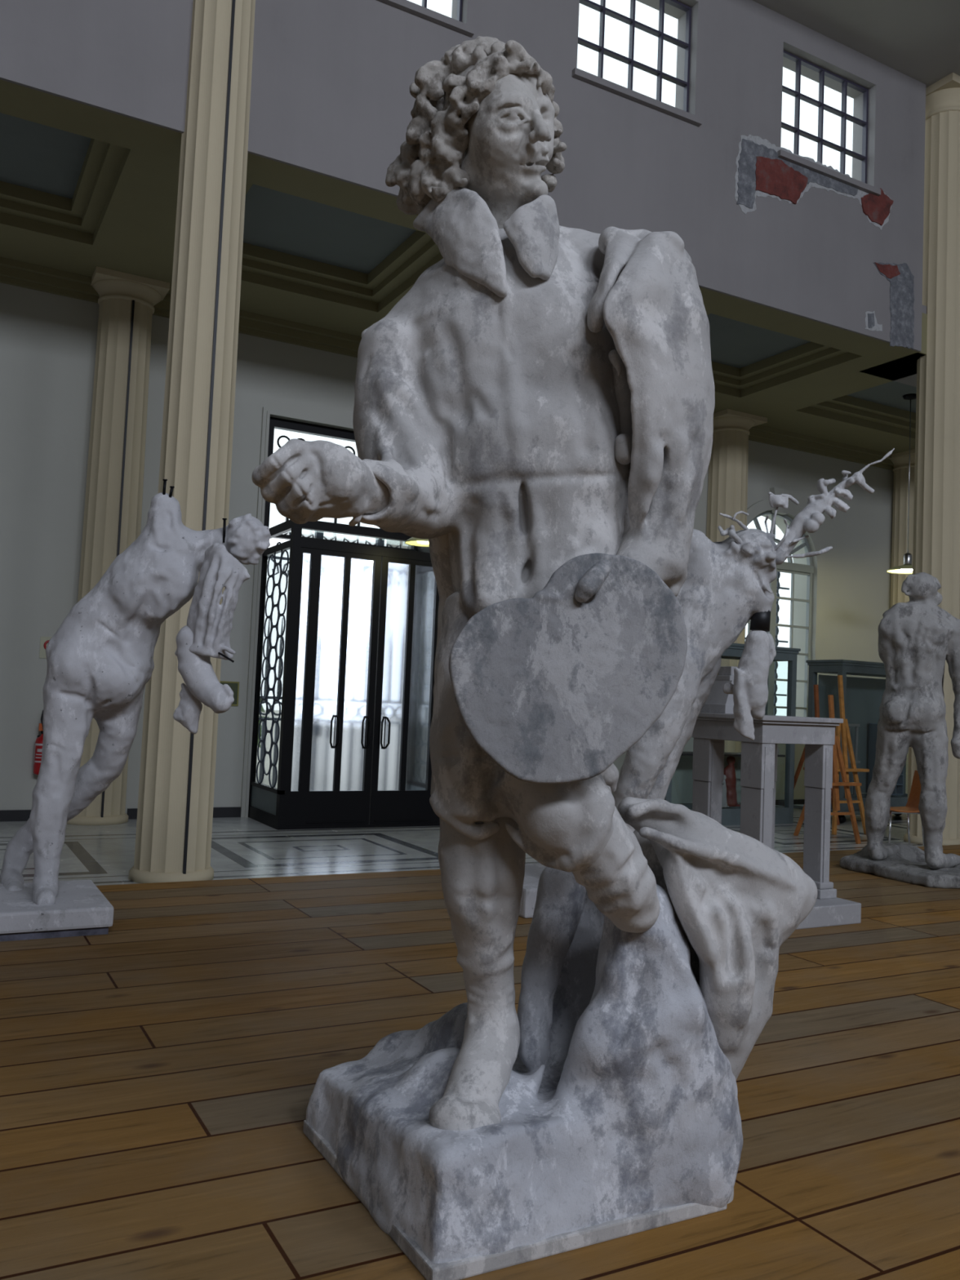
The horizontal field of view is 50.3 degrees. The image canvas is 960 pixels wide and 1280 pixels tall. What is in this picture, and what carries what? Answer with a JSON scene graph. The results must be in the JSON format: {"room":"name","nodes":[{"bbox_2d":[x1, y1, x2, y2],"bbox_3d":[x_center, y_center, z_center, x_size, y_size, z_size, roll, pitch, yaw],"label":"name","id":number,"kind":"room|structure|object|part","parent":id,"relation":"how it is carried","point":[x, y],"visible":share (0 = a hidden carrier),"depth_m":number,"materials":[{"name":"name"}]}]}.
{"room":"sculpture gallery","nodes":[
{"label":"sculpture gallery","id":0,"kind":"room"},
{"bbox_2d":[0,282,893,813],"bbox_3d":[-2.299,-0.974,11.274,20.600,5.750,0.420,4,-4,-28],"label":"wall","id":1,"kind":"structure","parent":0,"point":[48,341],"depth_m":10.42,"materials":[{"name":"paint"}]},
{"bbox_2d":[33,710,43,774],"bbox_3d":[-4.185,0.959,9.842,0.213,0.672,0.192,1,-4,30],"label":"fire extinguisher","id":2,"kind":"object","parent":1,"relation":"attached to","point":[39,740],"visible":0.43,"depth_m":9.75,"materials":[{"name":"red metal"}]},
{"bbox_2d":[39,636,52,657],"bbox_3d":[-4.194,0.075,9.950,0.170,0.210,0.022,4,-4,-28],"label":"sign","id":3,"kind":"object","parent":1,"relation":"attached to","point":[44,641],"visible":0.3,"depth_m":9.93,"materials":[{"name":"beige"}]},
{"bbox_2d":[219,680,239,706],"bbox_3d":[-2.660,0.564,10.775,0.231,0.256,0.017,4,-4,-28],"label":"wall plaque","id":4,"kind":"object","parent":1,"relation":"attached to","point":[234,686],"visible":0.49,"depth_m":10.81,"materials":[{"name":"green"}]},
{"bbox_2d":[240,406,426,817],"bbox_3d":[-1.531,-0.257,11.401,2.060,4.401,0.051,4,-4,-28],"label":"trim","id":5,"kind":"structure","parent":1,"relation":"attached to","point":[267,412],"depth_m":10.91,"materials":[{"name":"paint"}]},
{"bbox_2d":[263,417,421,551],"bbox_3d":[-1.592,-0.218,11.509,1.921,4.330,0.081,4,-4,-28],"label":"door","id":6,"kind":"structure","parent":1,"relation":"in","point":[274,423],"depth_m":11.39,"materials":[{"name":"black paint"}]},
{"bbox_2d":[0,799,804,821],"bbox_3d":[-2.312,1.835,10.918,20.600,0.106,0.021,4,-4,-28],"label":"baseboard","id":7,"kind":"structure","parent":1,"relation":"attached to","point":[218,812],"depth_m":10.28,"materials":[{"name":"black paint"}]},
{"bbox_2d":[0,257,893,470],"bbox_3d":[-2.060,-3.356,11.157,20.600,0.190,0.160,4,-4,-28],"label":"trim","id":8,"kind":"structure","parent":1,"relation":"attached to","point":[14,273],"depth_m":11.13,"materials":[{"name":"paint"}]},
{"bbox_2d":[773,661,786,715],"bbox_3d":[4.474,0.722,15.238,0.253,0.789,0.023,4,-4,-28],"label":"window frame","id":9,"kind":"structure","parent":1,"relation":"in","point":[775,662],"depth_m":15.19,"materials":[{"name":"grey metal"}]},
{"bbox_2d":[747,510,813,716],"bbox_3d":[4.169,-0.255,14.637,1.542,3.211,0.101,4,-4,-28],"label":"window","id":10,"kind":"structure","parent":1,"relation":"in","point":[807,570],"depth_m":14.84,"materials":[{"name":"grey paint"}]},
{"bbox_2d":[775,571,789,646],"bbox_3d":[4.526,-0.457,15.307,0.259,1.114,0.023,4,-4,-28],"label":"window frame","id":11,"kind":"structure","parent":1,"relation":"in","point":[777,641],"depth_m":15.26,"materials":[{"name":"grey metal"}]},
{"bbox_3d":[4.363,0.286,15.192,0.192,2.742,0.023,4,-4,-28],"label":"scroll panel","id":12,"kind":"part","parent":11,"relation":"part of","materials":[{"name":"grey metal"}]},
{"bbox_2d":[746,487,825,684],"bbox_3d":[4.216,0.048,14.511,1.860,4.425,0.091,4,-4,-28],"label":"trim","id":13,"kind":"structure","parent":1,"relation":"attached to","point":[762,506],"depth_m":14.92,"materials":[{"name":"paint"}]},
{"bbox_2d":[0,808,923,885],"bbox_3d":[1.743,1.679,3.489,20.600,0.100,17.550,4,-4,-28],"label":"floor","id":14,"kind":"structure","parent":0,"point":[242,847],"depth_m":8.81,"materials":[{"name":"stone"}]},
{"bbox_2d":[66,266,169,825],"bbox_3d":[-3.666,-0.896,10.148,0.694,5.350,0.694,4,-4,-28],"label":"fluted column","id":15,"kind":"structure","parent":14,"relation":"on","point":[113,510],"depth_m":10.00,"materials":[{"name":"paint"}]},
{"bbox_2d":[128,0,255,883],"bbox_3d":[-2.001,-2.495,7.453,0.612,8.370,0.612,4,-4,-28],"label":"fluted column","id":16,"kind":"structure","parent":14,"relation":"on","point":[177,772],"depth_m":7.23,"materials":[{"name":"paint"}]},
{"bbox_2d":[248,520,439,830],"bbox_3d":[-1.329,0.397,10.942,1.902,3.062,1.211,4,-4,-28],"label":"entrance lobby","id":17,"kind":"object","parent":14,"relation":"on","point":[361,624],"visible":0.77,"depth_m":10.40,"materials":[{"name":"black paint"}]},
{"bbox_3d":[-2.194,1.633,10.422,0.016,0.220,0.915,4,-4,-28],"label":"panel","id":18,"kind":"part","parent":17,"relation":"part of","materials":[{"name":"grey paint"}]},
{"bbox_3d":[-1.776,0.310,10.118,0.090,2.360,0.008,4,-4,-28],"label":"pane","id":19,"kind":"part","parent":17,"relation":"part of","materials":[{"name":"clear glass"}]},
{"bbox_3d":[-1.457,0.916,10.204,0.106,0.331,0.071,4,-4,-28],"label":"pull handle","id":20,"kind":"part","parent":17,"relation":"part of","materials":[{"name":"black paint"}]},
{"bbox_3d":[-1.398,0.483,10.312,0.721,2.751,0.063,4,-4,-28],"label":"door","id":21,"kind":"part","parent":17,"relation":"part of","materials":[{"name":"black paint"}]},
{"bbox_3d":[-1.394,0.338,10.325,0.580,2.360,0.008,4,-4,-28],"label":"pane","id":22,"kind":"part","parent":17,"relation":"part of","materials":[{"name":"clear glass"}]},
{"bbox_3d":[-1.163,0.937,10.364,0.106,0.331,0.071,4,-4,-28],"label":"pull handle","id":23,"kind":"part","parent":17,"relation":"part of","materials":[{"name":"black paint"}]},
{"bbox_3d":[-0.979,0.951,10.464,0.106,0.331,0.071,4,-4,-28],"label":"pull handle","id":24,"kind":"part","parent":17,"relation":"part of","materials":[{"name":"black paint"}]},
{"bbox_3d":[-0.765,0.529,10.657,0.706,2.751,0.063,4,-4,-28],"label":"door","id":25,"kind":"part","parent":17,"relation":"part of","materials":[{"name":"black paint"}]},
{"bbox_3d":[-0.761,0.385,10.670,0.565,2.360,0.008,4,-4,-28],"label":"pane","id":26,"kind":"part","parent":17,"relation":"part of","materials":[{"name":"clear glass"}]},
{"bbox_2d":[664,643,800,825],"bbox_3d":[2.862,1.114,12.273,2.030,2.135,0.610,4,-4,-28],"label":"display case","id":27,"kind":"object","parent":14,"relation":"on","point":[680,789],"visible":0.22,"depth_m":12.40,"materials":[{"name":"grey paint"}]},
{"bbox_3d":[2.718,1.688,12.460,1.810,0.600,0.010,4,-4,-28],"label":"panel","id":28,"kind":"part","parent":27,"relation":"part of","materials":[{"name":"grey"}]},
{"bbox_2d":[721,774,728,807],"bbox_3d":[2.886,1.799,12.187,0.142,0.387,0.127,4,-4,-28],"label":"figurine","id":29,"kind":"object","parent":27,"relation":"in","point":[724,803],"visible":0.52,"depth_m":12.14,"materials":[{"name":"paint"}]},
{"bbox_2d":[724,755,740,806],"bbox_3d":[3.014,1.706,12.362,0.226,0.600,0.197,4,-4,-28],"label":"figurine","id":30,"kind":"object","parent":27,"relation":"in","point":[729,771],"visible":0.67,"depth_m":12.30,"materials":[{"name":"red ceramic"}]},
{"bbox_2d":[680,751,785,756],"bbox_3d":[2.851,1.369,12.258,1.820,0.025,0.390,4,-4,-28],"label":"shelf","id":31,"kind":"object","parent":27,"relation":"attached to","point":[684,753],"depth_m":12.13,"materials":[{"name":"black paint"}]},
{"bbox_3d":[2.905,0.082,12.333,2.030,0.065,0.610,4,-4,-28],"label":"cornice","id":32,"kind":"part","parent":27,"relation":"part of","materials":[{"name":"grey paint"}]},
{"bbox_2d":[706,408,767,803],"bbox_3d":[3.329,-0.381,13.954,0.721,5.350,0.721,4,-4,-28],"label":"fluted column","id":33,"kind":"structure","parent":14,"relation":"on","point":[727,486],"depth_m":13.83,"materials":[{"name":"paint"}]},
{"bbox_2d":[783,684,839,825],"bbox_3d":[4.031,1.407,12.664,0.566,1.707,0.693,4,-4,-28],"label":"easel","id":34,"kind":"object","parent":14,"relation":"on","point":[815,686],"visible":0.21,"depth_m":12.55,"materials":[{"name":"red wood"}]},
{"bbox_3d":[3.958,1.643,12.717,0.042,1.236,0.520,4,-4,-32],"label":"leg","id":35,"kind":"part","parent":34,"relation":"part of","materials":[{"name":"red wood"}]},
{"bbox_3d":[4.269,1.644,12.513,0.303,1.235,0.048,2,-3,1],"label":"leg","id":36,"kind":"part","parent":34,"relation":"part of","materials":[{"name":"red wood"}]},
{"bbox_2d":[793,694,861,844],"bbox_3d":[3.634,1.367,10.968,0.566,1.558,0.691,4,-4,-28],"label":"easel","id":37,"kind":"object","parent":14,"relation":"on","point":[837,751],"visible":0.57,"depth_m":10.78,"materials":[{"name":"orange wood"}]},
{"bbox_3d":[3.600,1.585,11.041,0.042,1.129,0.519,4,-4,-26],"label":"leg","id":38,"kind":"part","parent":37,"relation":"part of","materials":[{"name":"orange wood"}]},
{"bbox_2d":[831,782,861,786],"bbox_3d":[3.762,1.511,10.716,0.560,0.030,0.090,4,-4,-26],"label":"tray","id":39,"kind":"object","parent":37,"relation":"on","point":[834,784],"depth_m":10.72,"materials":[{"name":"orange wood"}]},
{"bbox_3d":[3.884,1.583,10.810,0.309,1.128,0.051,2,-3,9],"label":"leg","id":40,"kind":"part","parent":37,"relation":"part of","materials":[{"name":"orange wood"}]},
{"bbox_2d":[793,804,902,823],"bbox_3d":[5.108,2.261,13.347,2.020,0.160,0.790,4,-4,-28],"label":"trolley","id":41,"kind":"object","parent":14,"relation":"on","point":[842,818],"visible":0.23,"depth_m":12.68,"materials":[{"name":"grey paint"}]},
{"bbox_2d":[805,659,907,810],"bbox_3d":[5.159,1.247,13.411,1.860,1.875,0.610,4,-4,-28],"label":"display case","id":42,"kind":"object","parent":41,"relation":"on","point":[863,696],"visible":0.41,"depth_m":13.46,"materials":[{"name":"grey paint"}]},
{"bbox_3d":[5.197,0.344,13.463,1.860,0.065,0.610,4,-4,-28],"label":"cornice","id":43,"kind":"part","parent":42,"relation":"part of","materials":[{"name":"grey paint"}]},
{"bbox_3d":[5.063,1.266,13.585,1.600,1.530,0.010,4,-4,-28],"label":"panel","id":44,"kind":"part","parent":42,"relation":"part of","materials":[{"name":"grey"}]},
{"bbox_2d":[847,723,860,795],"bbox_3d":[4.724,1.305,13.154,0.440,1.394,0.060,4,-4,-28],"label":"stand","id":45,"kind":"object","parent":42,"relation":"in","point":[850,725],"visible":0.36,"depth_m":13.20,"materials":[{"name":"paint"}]},
{"bbox_2d":[867,723,903,795],"bbox_3d":[5.405,1.584,13.596,0.453,0.935,0.201,4,-4,-28],"label":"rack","id":46,"kind":"object","parent":42,"relation":"in","point":[899,788],"visible":0.22,"depth_m":13.55,"materials":[{"name":"blue paint"}]},
{"bbox_2d":[831,675,869,835],"bbox_3d":[4.077,1.314,11.904,0.565,1.807,0.679,4,-4,-28],"label":"easel","id":47,"kind":"object","parent":14,"relation":"on","point":[842,729],"visible":0.5,"depth_m":11.72,"materials":[{"name":"brown wood"}]},
{"bbox_3d":[4.048,1.546,11.601,0.255,1.307,0.190,4,-4,-28],"label":"leg","id":48,"kind":"part","parent":47,"relation":"part of","materials":[{"name":"brown wood"}]},
{"bbox_2d":[837,768,869,771],"bbox_3d":[4.206,1.483,11.644,0.560,0.030,0.090,4,-4,-28],"label":"tray","id":49,"kind":"object","parent":47,"relation":"on","point":[838,769],"depth_m":11.65,"materials":[{"name":"brown wood"}]},
{"bbox_3d":[4.320,1.566,11.749,0.317,1.307,0.051,2,-3,9],"label":"leg","id":50,"kind":"part","parent":47,"relation":"part of","materials":[{"name":"brown wood"}]},
{"bbox_2d":[889,448,915,793],"bbox_3d":[6.547,-0.152,15.558,0.735,5.350,0.735,4,-4,-28],"label":"fluted column","id":51,"kind":"structure","parent":14,"relation":"on","point":[900,460],"depth_m":15.49,"materials":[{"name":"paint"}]},
{"bbox_2d":[888,769,924,846],"bbox_3d":[4.267,1.728,10.356,0.440,0.810,0.402,2,-3,0],"label":"chair","id":52,"kind":"object","parent":14,"relation":"on","point":[912,806],"visible":0.57,"depth_m":10.38,"materials":[{"name":"orange wood"}]},
{"bbox_3d":[4.081,1.909,10.171,0.041,0.411,0.023,4,-4,-28],"label":"leg","id":53,"kind":"part","parent":52,"relation":"part of","materials":[{"name":"silver metal"}]},
{"bbox_3d":[4.247,1.731,10.356,0.320,0.020,0.361,2,-3,0],"label":"seat rail","id":54,"kind":"part","parent":52,"relation":"part of","materials":[{"name":"orange wood"}]},
{"bbox_3d":[4.413,1.943,10.518,0.053,0.412,0.022,3,-3,-16],"label":"leg","id":55,"kind":"part","parent":52,"relation":"part of","materials":[{"name":"silver metal"}]},
{"bbox_3d":[4.414,1.923,10.170,0.053,0.412,0.022,1,-3,16],"label":"leg","id":56,"kind":"part","parent":52,"relation":"part of","materials":[{"name":"silver metal"}]},
{"bbox_2d":[903,72,959,845],"bbox_3d":[5.098,-1.972,11.317,0.653,8.370,0.653,4,-4,-28],"label":"fluted column","id":57,"kind":"structure","parent":14,"relation":"on","point":[936,509],"depth_m":11.18,"materials":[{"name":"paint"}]},
{"bbox_2d":[0,0,926,386],"bbox_3d":[-0.860,-5.112,8.619,21.145,3.120,0.850,4,-4,-28],"label":"wall","id":58,"kind":"structure","parent":0,"point":[331,96],"depth_m":9.19,"materials":[{"name":"paint"}]},
{"bbox_2d":[377,0,474,37],"bbox_3d":[-0.699,-5.129,8.206,1.450,0.060,0.070,4,-4,-28],"label":"trim","id":59,"kind":"structure","parent":58,"relation":"attached to","point":[406,6],"depth_m":8.34,"materials":[{"name":"paint"}]},
{"bbox_2d":[422,0,462,22],"bbox_3d":[-0.741,-5.738,8.364,1.352,1.152,0.052,4,-4,-28],"label":"window","id":60,"kind":"structure","parent":58,"relation":"in","point":[459,17],"depth_m":8.64,"materials":[{"name":"grey metal"}]},
{"bbox_2d":[577,0,691,111],"bbox_3d":[1.416,-5.579,9.537,1.352,1.152,0.052,4,-4,-28],"label":"window","id":61,"kind":"structure","parent":58,"relation":"in","point":[602,8],"depth_m":9.60,"materials":[{"name":"grey metal"}]},
{"bbox_2d":[572,67,702,126],"bbox_3d":[1.457,-4.970,9.379,1.450,0.060,0.070,4,-4,-28],"label":"trim","id":62,"kind":"structure","parent":58,"relation":"attached to","point":[578,73],"depth_m":9.33,"materials":[{"name":"paint"}]},
{"bbox_2d":[755,155,808,204],"bbox_3d":[3.018,-4.602,10.229,0.706,0.403,0.018,4,-4,-28],"label":"exposed brick","id":63,"kind":"object","parent":58,"relation":"attached to","point":[775,177],"depth_m":10.20,"materials":[{"name":"red brick"}]},
{"bbox_2d":[736,138,857,208],"bbox_3d":[3.237,-4.529,10.350,1.664,0.689,0.012,4,-4,-28],"label":"exposed wall patch","id":64,"kind":"object","parent":58,"relation":"attached to","point":[746,184],"depth_m":10.05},
{"bbox_2d":[734,133,891,230],"bbox_3d":[3.460,-4.516,10.474,2.234,0.831,0.006,4,-4,-28],"label":"plaster","id":65,"kind":"object","parent":58,"relation":"attached to","point":[757,140],"depth_m":10.22,"materials":[{"name":"paint"}]},
{"bbox_2d":[781,50,868,182],"bbox_3d":[3.572,-5.420,10.711,1.352,1.152,0.052,4,-4,-28],"label":"window","id":66,"kind":"structure","parent":58,"relation":"in","point":[844,116],"depth_m":10.74,"materials":[{"name":"grey metal"}]},
{"bbox_2d":[777,149,880,195],"bbox_3d":[3.613,-4.811,10.553,1.450,0.060,0.070,4,-4,-28],"label":"trim","id":67,"kind":"structure","parent":58,"relation":"attached to","point":[860,185],"depth_m":10.50,"materials":[{"name":"paint"}]},
{"bbox_2d":[867,312,875,328],"bbox_3d":[4.133,-3.376,10.799,0.107,0.178,0.012,4,-4,-28],"label":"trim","id":68,"kind":"structure","parent":58,"relation":"attached to","point":[871,323],"depth_m":10.79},
{"bbox_2d":[864,311,882,331],"bbox_3d":[4.170,-3.379,10.823,0.266,0.226,0.006,4,-4,-28],"label":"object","id":69,"kind":"structure","parent":58,"relation":"attached to","point":[877,327],"depth_m":10.82,"materials":[{"name":"paint"}]},
{"bbox_2d":[861,188,893,226],"bbox_3d":[4.235,-4.633,10.895,0.488,0.403,0.018,4,-4,-28],"label":"exposed brick","id":70,"kind":"object","parent":58,"relation":"attached to","point":[877,208],"depth_m":10.88,"materials":[{"name":"red brick"}]},
{"bbox_2d":[874,262,900,278],"bbox_3d":[4.363,-3.964,10.943,0.401,0.173,0.016,4,-4,-28],"label":"exposed brick","id":71,"kind":"object","parent":58,"relation":"attached to","point":[890,271],"depth_m":10.94,"materials":[{"name":"red brick"}]},
{"bbox_2d":[873,262,914,349],"bbox_3d":[4.447,-3.624,10.981,0.663,0.962,0.010,4,-4,-28],"label":"exposed wall patch","id":72,"kind":"object","parent":58,"relation":"attached to","point":[901,287],"depth_m":11.04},
{"bbox_2d":[0,79,927,453],"bbox_3d":[-1.298,-3.723,9.807,20.600,0.450,3.380,4,-4,-28],"label":"ceiling","id":73,"kind":"structure","parent":0,"point":[120,215],"depth_m":9.88,"materials":[{"name":"paint"}]},
{"bbox_2d":[0,112,916,413],"bbox_3d":[-1.070,-3.865,9.618,19.400,0.170,1.740,4,-4,-28],"label":"panels","id":74,"kind":"object","parent":73,"relation":"in","point":[36,156],"visible":0.16,"depth_m":9.43,"materials":[{"name":"paint"}]},
{"bbox_2d":[404,537,429,546],"bbox_3d":[-0.486,-2.333,10.191,0.400,2.771,0.400,4,-4,-28],"label":"pendant lamp","id":75,"kind":"object","parent":74,"relation":"hanging from","point":[413,541],"visible":0.25,"depth_m":10.10,"materials":[{"name":"yellow glass"}]},
{"bbox_3d":[-0.543,-0.985,10.114,0.170,0.070,0.170,4,-4,-28],"label":"bulb","id":76,"kind":"part","parent":75,"relation":"part of","materials":[{"name":"yellow"}]},
{"bbox_2d":[886,393,916,573],"bbox_3d":[5.698,-2.082,13.565,0.520,2.361,0.520,4,-4,-28],"label":"pendant lamp","id":77,"kind":"object","parent":74,"relation":"hanging from","point":[907,568],"visible":0.8,"depth_m":13.54,"materials":[{"name":"black metal"}]},
{"bbox_3d":[5.650,-0.947,13.499,0.520,0.085,0.520,4,-4,-28],"label":"lamp shade","id":78,"kind":"part","parent":77,"relation":"part of","materials":[{"name":"white glass"}]},
{"bbox_3d":[5.650,-0.940,13.498,0.170,0.070,0.170,4,-4,-28],"label":"bulb","id":79,"kind":"part","parent":77,"relation":"part of","materials":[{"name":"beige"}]},
{"bbox_3d":[5.704,-2.207,13.572,0.012,2.111,0.014,4,-4,-28],"label":"cord","id":80,"kind":"part","parent":77,"relation":"part of","materials":[{"name":"silver metal"}]},
{"bbox_2d":[0,844,959,1279],"bbox_3d":[1.216,1.078,0.975,13.200,0.035,9.610,4,-4,-28],"label":"wooden floor","id":81,"kind":"structure","parent":0,"point":[160,1071],"depth_m":2.48,"materials":[{"name":"brown wood"}]},
{"bbox_2d":[0,479,271,941],"bbox_3d":[-1.901,0.208,3.959,1.963,1.781,0.896,4,-4,-28],"label":"statue","id":82,"kind":"object","parent":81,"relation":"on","point":[100,659],"visible":1,"depth_m":4.03,"materials":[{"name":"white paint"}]},
{"bbox_2d":[251,35,817,1279],"bbox_3d":[0.089,-0.035,2.090,1.209,2.321,0.784,4,-4,-24],"label":"statue","id":83,"kind":"object","parent":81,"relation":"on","point":[536,408],"visible":1,"depth_m":1.89,"materials":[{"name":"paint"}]},
{"bbox_3d":[-0.008,0.608,1.944,0.172,0.609,0.297,2,-3,6],"label":"standing leg","id":84,"kind":"part","parent":83,"relation":"part of","materials":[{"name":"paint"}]},
{"bbox_3d":[0.227,0.405,1.887,0.249,0.276,0.154,4,-4,-28],"label":"raised leg","id":85,"kind":"part","parent":83,"relation":"part of","materials":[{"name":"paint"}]},
{"bbox_2d":[617,796,817,1204],"bbox_3d":[0.474,0.729,2.051,0.394,0.824,0.359,2,-3,14],"label":"drapery","id":86,"kind":"object","parent":83,"relation":"hanging from","point":[700,966],"depth_m":1.93,"materials":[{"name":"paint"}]},
{"bbox_2d":[519,448,894,918],"bbox_3d":[0.747,0.225,4.527,0.787,2.037,1.830,5,-4,-41],"label":"statue","id":87,"kind":"object","parent":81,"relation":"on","point":[726,586],"visible":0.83,"depth_m":4.11,"materials":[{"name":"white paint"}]},
{"bbox_3d":[1.101,0.179,4.159,0.204,0.458,0.126,2,-3,0],"label":"hanging arm","id":88,"kind":"part","parent":87,"relation":"part of","materials":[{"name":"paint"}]},
{"bbox_2d":[750,610,770,631],"bbox_3d":[1.144,-0.085,4.164,0.085,0.099,0.080,4,-4,-28],"label":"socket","id":89,"kind":"object","parent":87,"relation":"attached to","point":[760,621],"depth_m":4.13,"materials":[{"name":"black paint"}]},
{"bbox_2d":[692,712,861,928],"bbox_3d":[1.319,0.822,4.843,0.640,0.930,0.680,4,-4,-28],"label":"pedestal table","id":90,"kind":"object","parent":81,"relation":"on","point":[758,768],"visible":0.48,"depth_m":4.78,"materials":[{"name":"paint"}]},
{"bbox_3d":[1.104,0.837,4.970,0.139,0.713,0.164,4,-4,-28],"label":"leg","id":91,"kind":"part","parent":90,"relation":"part of","materials":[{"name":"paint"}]},
{"bbox_2d":[700,666,737,714],"bbox_3d":[1.240,0.247,5.014,0.250,0.230,0.180,4,-4,-28],"label":"block","id":92,"kind":"object","parent":90,"relation":"on","point":[717,702],"visible":0.34,"depth_m":4.96,"materials":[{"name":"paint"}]},
{"bbox_3d":[1.246,0.168,5.020,0.155,0.070,0.120,4,-4,-28],"label":"crown","id":93,"kind":"part","parent":92,"relation":"part of","materials":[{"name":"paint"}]},
{"bbox_3d":[1.262,0.826,4.666,0.124,0.713,0.179,4,-4,-28],"label":"leg","id":94,"kind":"part","parent":90,"relation":"part of","materials":[{"name":"paint"}]},
{"bbox_3d":[1.405,0.859,5.137,0.159,0.713,0.159,4,-4,-28],"label":"leg","id":95,"kind":"part","parent":90,"relation":"part of","materials":[{"name":"paint"}]},
{"bbox_3d":[1.597,0.850,4.838,0.109,0.713,0.159,4,-4,-28],"label":"leg","id":96,"kind":"part","parent":90,"relation":"part of","materials":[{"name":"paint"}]},
{"bbox_2d":[840,572,959,888],"bbox_3d":[2.826,0.526,6.314,0.988,1.828,1.188,0,-4,36],"label":"statue","id":97,"kind":"object","parent":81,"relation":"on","point":[917,636],"visible":1,"depth_m":6.04,"materials":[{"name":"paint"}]},
{"bbox_2d":[752,0,959,88],"bbox_3d":[0.171,-6.865,7.533,20.600,0.660,2.750,4,-4,-28],"label":"ceiling","id":98,"kind":"structure","parent":0,"point":[918,39],"depth_m":10.44,"materials":[{"name":"paint"}]},
{"label":"outside","id":99,"kind":"structure","parent":0,"visible":0},
{"bbox_2d":[255,710,281,787],"bbox_3d":[-10.757,3.306,40.281,70.000,0.090,58.830,4,-4,-28],"label":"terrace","id":100,"kind":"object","parent":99,"point":[268,742],"depth_m":23.14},
{"bbox_2d":[257,698,269,747],"bbox_3d":[-4.043,0.794,15.550,1.455,2.695,2.402,4,-4,-28],"label":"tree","id":101,"kind":"object","parent":100,"relation":"on","point":[262,708],"visible":0.02,"depth_m":15.01,"materials":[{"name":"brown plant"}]},
{"bbox_2d":[258,532,384,786],"bbox_3d":[-2.099,0.338,12.741,3.370,3.380,0.100,4,-4,-28],"label":"decorative grille","id":102,"kind":"object","parent":100,"relation":"on","point":[263,730],"visible":0.02,"depth_m":12.48,"materials":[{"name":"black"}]},
{"bbox_3d":[-2.131,0.997,12.711,3.280,0.032,0.030,4,-4,-28],"label":"gate rail","id":103,"kind":"part","parent":102,"relation":"part of","materials":[{"name":"grey metal"}]},
{"bbox_3d":[-2.120,0.737,12.726,3.280,0.032,0.030,4,-4,-28],"label":"gate rail","id":104,"kind":"part","parent":102,"relation":"part of","materials":[{"name":"grey metal"}]},
{"bbox_3d":[-2.048,-0.978,12.825,3.280,0.032,0.030,4,-4,-28],"label":"gate rail","id":105,"kind":"part","parent":102,"relation":"part of","materials":[{"name":"grey metal"}]},
{"bbox_3d":[-2.095,0.339,12.754,0.090,3.380,0.080,4,-4,-28],"label":"gate post","id":106,"kind":"part","parent":102,"relation":"part of","materials":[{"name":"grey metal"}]}
]}

